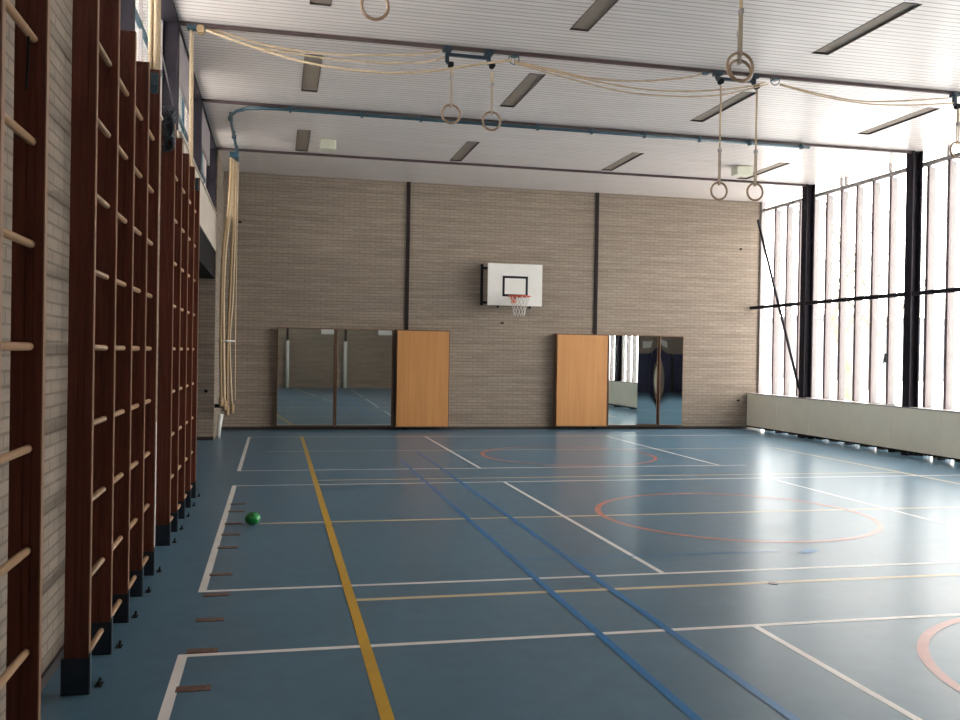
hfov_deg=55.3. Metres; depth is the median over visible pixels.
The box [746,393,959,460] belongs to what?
radiator cover
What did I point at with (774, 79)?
rope loop
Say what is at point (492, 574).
floor
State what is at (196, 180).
plate
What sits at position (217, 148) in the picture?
rail
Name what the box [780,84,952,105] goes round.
rope
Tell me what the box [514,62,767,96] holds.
rope
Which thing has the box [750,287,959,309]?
trim
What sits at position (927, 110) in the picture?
ceiling lamp
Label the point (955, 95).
trolley
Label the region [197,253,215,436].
wall
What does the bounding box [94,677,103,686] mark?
hook
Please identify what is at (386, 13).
ring
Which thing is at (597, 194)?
trim
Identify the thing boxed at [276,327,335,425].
wall mirror
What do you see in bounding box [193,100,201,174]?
trim
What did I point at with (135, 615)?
hook
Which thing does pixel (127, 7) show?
trim
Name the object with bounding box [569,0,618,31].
ceiling lamp
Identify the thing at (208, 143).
window
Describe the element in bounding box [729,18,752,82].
ring
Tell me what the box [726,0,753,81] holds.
ring
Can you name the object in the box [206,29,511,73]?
rope
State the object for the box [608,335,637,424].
mirror glass
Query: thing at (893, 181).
window
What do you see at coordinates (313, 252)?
wall
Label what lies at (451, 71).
ring
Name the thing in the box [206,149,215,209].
trim
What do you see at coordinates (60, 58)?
wall
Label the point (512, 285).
goal
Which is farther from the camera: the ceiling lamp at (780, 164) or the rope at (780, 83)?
the ceiling lamp at (780, 164)
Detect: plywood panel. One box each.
[394,330,449,426]
[553,334,607,426]
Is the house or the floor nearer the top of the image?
the house
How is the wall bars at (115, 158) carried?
on the floor
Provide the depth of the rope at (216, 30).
10.35 m
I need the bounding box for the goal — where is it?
[480,263,541,316]
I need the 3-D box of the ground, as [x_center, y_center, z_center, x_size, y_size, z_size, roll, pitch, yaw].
[10.249,1.969,22.801,210.000,0.200,200.000,1,0,-13]
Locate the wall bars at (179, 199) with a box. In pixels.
[155,121,199,545]
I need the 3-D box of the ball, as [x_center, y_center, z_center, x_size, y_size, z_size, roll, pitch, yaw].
[-2.086,1.452,8.395,0.143,0.118,0.131,1,0,-13]
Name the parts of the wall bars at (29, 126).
post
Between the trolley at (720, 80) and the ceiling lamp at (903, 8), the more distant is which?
the trolley at (720, 80)
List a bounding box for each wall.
[0,0,223,719]
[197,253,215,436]
[221,171,760,428]
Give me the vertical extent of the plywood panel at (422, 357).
2.013 m
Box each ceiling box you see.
[320,139,335,151]
[731,165,752,176]
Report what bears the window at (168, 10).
in the wall at (60, 58)
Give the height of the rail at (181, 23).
0.042 m
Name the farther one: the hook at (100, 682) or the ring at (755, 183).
the ring at (755, 183)
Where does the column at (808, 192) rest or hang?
on the floor
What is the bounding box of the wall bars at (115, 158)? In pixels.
[60,0,160,695]
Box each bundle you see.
[148,0,160,69]
[162,105,176,152]
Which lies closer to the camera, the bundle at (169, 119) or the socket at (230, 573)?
the socket at (230, 573)
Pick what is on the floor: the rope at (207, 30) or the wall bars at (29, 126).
the wall bars at (29, 126)
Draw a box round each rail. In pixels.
[179,21,954,94]
[202,99,911,153]
[216,147,805,186]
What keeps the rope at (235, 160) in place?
hanging from the track
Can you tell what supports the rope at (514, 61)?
hanging from the rope loop at (512, 55)
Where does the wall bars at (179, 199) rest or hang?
on the floor
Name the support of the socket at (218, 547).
on the floor
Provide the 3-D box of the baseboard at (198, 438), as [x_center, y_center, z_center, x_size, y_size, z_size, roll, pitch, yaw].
[-5.733,1.371,15.941,2.100,0.060,0.015,1,0,-13]
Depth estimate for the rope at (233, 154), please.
15.83 m
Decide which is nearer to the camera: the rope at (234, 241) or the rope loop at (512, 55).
the rope loop at (512, 55)
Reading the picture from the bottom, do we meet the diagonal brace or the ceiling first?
the diagonal brace
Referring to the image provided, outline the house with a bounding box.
[764,315,959,381]
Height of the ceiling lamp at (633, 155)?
0.079 m
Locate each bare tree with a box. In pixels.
[793,217,958,389]
[816,170,946,399]
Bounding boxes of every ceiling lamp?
[295,130,310,151]
[301,54,322,91]
[310,0,331,6]
[450,141,479,160]
[500,73,545,106]
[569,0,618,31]
[602,152,643,170]
[690,91,755,121]
[737,162,789,178]
[811,2,922,54]
[857,107,940,134]
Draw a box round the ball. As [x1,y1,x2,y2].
[245,512,260,524]
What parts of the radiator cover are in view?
panel, panel, panel, rail, panel, panel, panel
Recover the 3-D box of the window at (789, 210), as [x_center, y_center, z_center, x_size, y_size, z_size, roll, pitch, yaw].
[6.667,-0.996,19.743,0.270,5.150,2.210,1,0,-13]
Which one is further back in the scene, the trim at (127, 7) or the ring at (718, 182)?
the ring at (718, 182)
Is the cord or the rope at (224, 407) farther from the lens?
the rope at (224, 407)
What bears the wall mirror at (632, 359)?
attached to the wall at (313, 252)
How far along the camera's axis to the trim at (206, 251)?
14.33 m
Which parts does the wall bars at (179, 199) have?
post, post, post, post, post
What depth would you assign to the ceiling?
12.24 m
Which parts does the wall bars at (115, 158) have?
post, shoe plate, post, shoe plate, post, shoe plate, post, shoe plate, post, shoe plate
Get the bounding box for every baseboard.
[41,517,155,691]
[196,437,212,439]
[221,426,746,429]
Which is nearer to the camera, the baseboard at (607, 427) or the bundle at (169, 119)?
the bundle at (169, 119)
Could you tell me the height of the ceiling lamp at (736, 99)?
0.079 m
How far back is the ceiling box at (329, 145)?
15.27 m
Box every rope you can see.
[189,30,192,165]
[192,31,193,165]
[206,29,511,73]
[207,28,441,55]
[208,29,444,63]
[219,151,238,406]
[222,154,238,410]
[225,159,238,415]
[229,161,238,413]
[234,162,238,399]
[514,60,701,81]
[514,61,764,91]
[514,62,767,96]
[780,83,947,101]
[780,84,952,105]
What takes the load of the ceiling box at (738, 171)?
attached to the ceiling
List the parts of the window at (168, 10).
frame, frame, head rail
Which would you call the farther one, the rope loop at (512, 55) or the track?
the track
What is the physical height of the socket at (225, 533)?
0.006 m
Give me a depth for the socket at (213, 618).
5.41 m
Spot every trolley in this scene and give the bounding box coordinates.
[442,45,495,68]
[712,70,759,89]
[949,92,959,109]
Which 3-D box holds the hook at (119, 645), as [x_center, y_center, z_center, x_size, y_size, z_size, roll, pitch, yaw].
[-1.933,1.518,4.902,0.032,0.036,0.060,1,0,-13]
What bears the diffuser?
attached to the ceiling lamp at (312, 2)
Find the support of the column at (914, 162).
on the floor
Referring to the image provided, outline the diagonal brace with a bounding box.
[757,219,798,387]
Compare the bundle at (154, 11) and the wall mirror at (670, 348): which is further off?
the wall mirror at (670, 348)
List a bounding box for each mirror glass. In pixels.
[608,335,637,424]
[637,336,657,423]
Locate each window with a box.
[135,0,177,120]
[178,26,202,182]
[201,102,216,214]
[757,202,765,392]
[763,193,819,434]
[814,162,926,452]
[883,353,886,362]
[917,145,959,461]
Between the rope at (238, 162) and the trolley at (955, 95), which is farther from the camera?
the rope at (238, 162)
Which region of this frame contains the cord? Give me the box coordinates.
[161,48,173,105]
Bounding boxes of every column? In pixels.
[798,184,814,437]
[901,151,922,455]
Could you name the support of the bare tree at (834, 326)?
on the ground
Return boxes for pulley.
[187,24,205,34]
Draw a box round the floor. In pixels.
[41,429,959,719]
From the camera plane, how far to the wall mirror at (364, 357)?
18.75 m
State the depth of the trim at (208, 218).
14.00 m
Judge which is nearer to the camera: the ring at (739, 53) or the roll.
the ring at (739, 53)
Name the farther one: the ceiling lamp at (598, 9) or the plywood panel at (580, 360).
the plywood panel at (580, 360)
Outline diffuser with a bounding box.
[311,0,330,3]
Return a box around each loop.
[508,54,519,64]
[770,78,779,84]
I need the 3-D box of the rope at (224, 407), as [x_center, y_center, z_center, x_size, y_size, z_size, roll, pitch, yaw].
[-4.370,-1.364,15.969,0.248,4.496,0.076,1,0,-13]
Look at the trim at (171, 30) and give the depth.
9.80 m
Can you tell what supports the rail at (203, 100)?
attached to the ceiling
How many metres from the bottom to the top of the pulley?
0.084 m
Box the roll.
[217,414,223,438]
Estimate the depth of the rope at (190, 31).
9.93 m
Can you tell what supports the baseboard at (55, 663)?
attached to the wall at (60, 58)
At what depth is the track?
13.89 m
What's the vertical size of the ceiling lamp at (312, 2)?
0.079 m
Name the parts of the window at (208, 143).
frame, frame, head rail, sill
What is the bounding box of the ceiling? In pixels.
[135,0,959,204]
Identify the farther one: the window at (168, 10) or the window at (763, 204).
the window at (763, 204)
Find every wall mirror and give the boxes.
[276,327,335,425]
[335,329,392,425]
[607,335,657,425]
[657,336,683,425]
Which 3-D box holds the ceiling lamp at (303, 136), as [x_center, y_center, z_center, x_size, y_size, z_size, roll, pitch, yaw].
[-2.998,-3.737,15.482,0.214,0.079,1.598,1,0,-13]
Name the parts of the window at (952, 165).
sill, rail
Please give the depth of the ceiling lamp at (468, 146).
16.08 m
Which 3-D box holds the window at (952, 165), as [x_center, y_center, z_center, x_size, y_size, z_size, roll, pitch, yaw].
[7.930,-0.938,14.085,0.270,5.150,3.255,1,0,-13]
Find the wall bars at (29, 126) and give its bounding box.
[0,0,49,719]
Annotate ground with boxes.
[762,371,959,409]
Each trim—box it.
[120,0,134,30]
[162,18,179,136]
[184,144,216,251]
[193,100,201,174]
[199,227,214,278]
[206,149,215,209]
[403,182,410,429]
[592,192,598,428]
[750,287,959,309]
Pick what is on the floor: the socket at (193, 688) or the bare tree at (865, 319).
the socket at (193, 688)
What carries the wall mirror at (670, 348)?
attached to the wall at (313, 252)
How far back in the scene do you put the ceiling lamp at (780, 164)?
17.26 m
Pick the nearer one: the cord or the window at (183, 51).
the cord
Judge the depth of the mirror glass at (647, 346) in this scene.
20.12 m
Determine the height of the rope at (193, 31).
1.858 m
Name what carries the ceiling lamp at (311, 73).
attached to the ceiling
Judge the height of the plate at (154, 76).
0.140 m
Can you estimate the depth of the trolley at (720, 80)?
11.31 m
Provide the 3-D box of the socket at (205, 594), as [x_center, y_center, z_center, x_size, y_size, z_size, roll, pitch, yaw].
[-1.721,1.529,5.972,0.160,0.006,0.072,1,0,-13]
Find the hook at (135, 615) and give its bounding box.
[131,611,138,617]
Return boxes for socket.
[175,684,210,692]
[186,647,218,653]
[196,617,223,621]
[203,592,228,596]
[209,572,232,575]
[217,546,237,548]
[221,533,240,535]
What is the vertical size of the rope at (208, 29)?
0.249 m
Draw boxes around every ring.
[360,0,389,20]
[441,70,460,123]
[482,71,500,130]
[710,86,727,200]
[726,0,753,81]
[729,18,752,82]
[746,89,763,200]
[949,109,959,158]
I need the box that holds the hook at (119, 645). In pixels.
[115,640,122,648]
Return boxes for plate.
[151,73,157,93]
[195,179,198,190]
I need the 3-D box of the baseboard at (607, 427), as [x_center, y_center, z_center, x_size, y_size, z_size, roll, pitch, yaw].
[0.439,1.449,19.500,11.500,0.060,0.020,1,0,-13]
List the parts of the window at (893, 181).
sill, rail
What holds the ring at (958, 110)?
hanging from the trolley at (955, 95)
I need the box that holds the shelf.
[747,393,959,412]
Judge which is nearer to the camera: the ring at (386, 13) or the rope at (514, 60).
the ring at (386, 13)
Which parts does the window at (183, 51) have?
frame, frame, head rail, sill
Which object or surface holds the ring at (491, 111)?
hanging from the trolley at (447, 50)
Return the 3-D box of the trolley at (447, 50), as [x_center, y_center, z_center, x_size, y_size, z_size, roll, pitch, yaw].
[-0.126,-3.489,10.613,0.619,0.238,0.100,1,0,-13]
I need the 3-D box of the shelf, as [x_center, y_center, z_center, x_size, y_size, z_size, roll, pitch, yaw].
[8.509,0.863,10.213,0.235,0.020,21.610,1,0,-13]
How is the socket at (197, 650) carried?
on the floor
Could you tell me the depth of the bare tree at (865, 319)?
57.24 m
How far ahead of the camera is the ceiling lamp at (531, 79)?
12.33 m
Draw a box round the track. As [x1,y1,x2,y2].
[228,106,809,151]
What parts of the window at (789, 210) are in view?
rail, sill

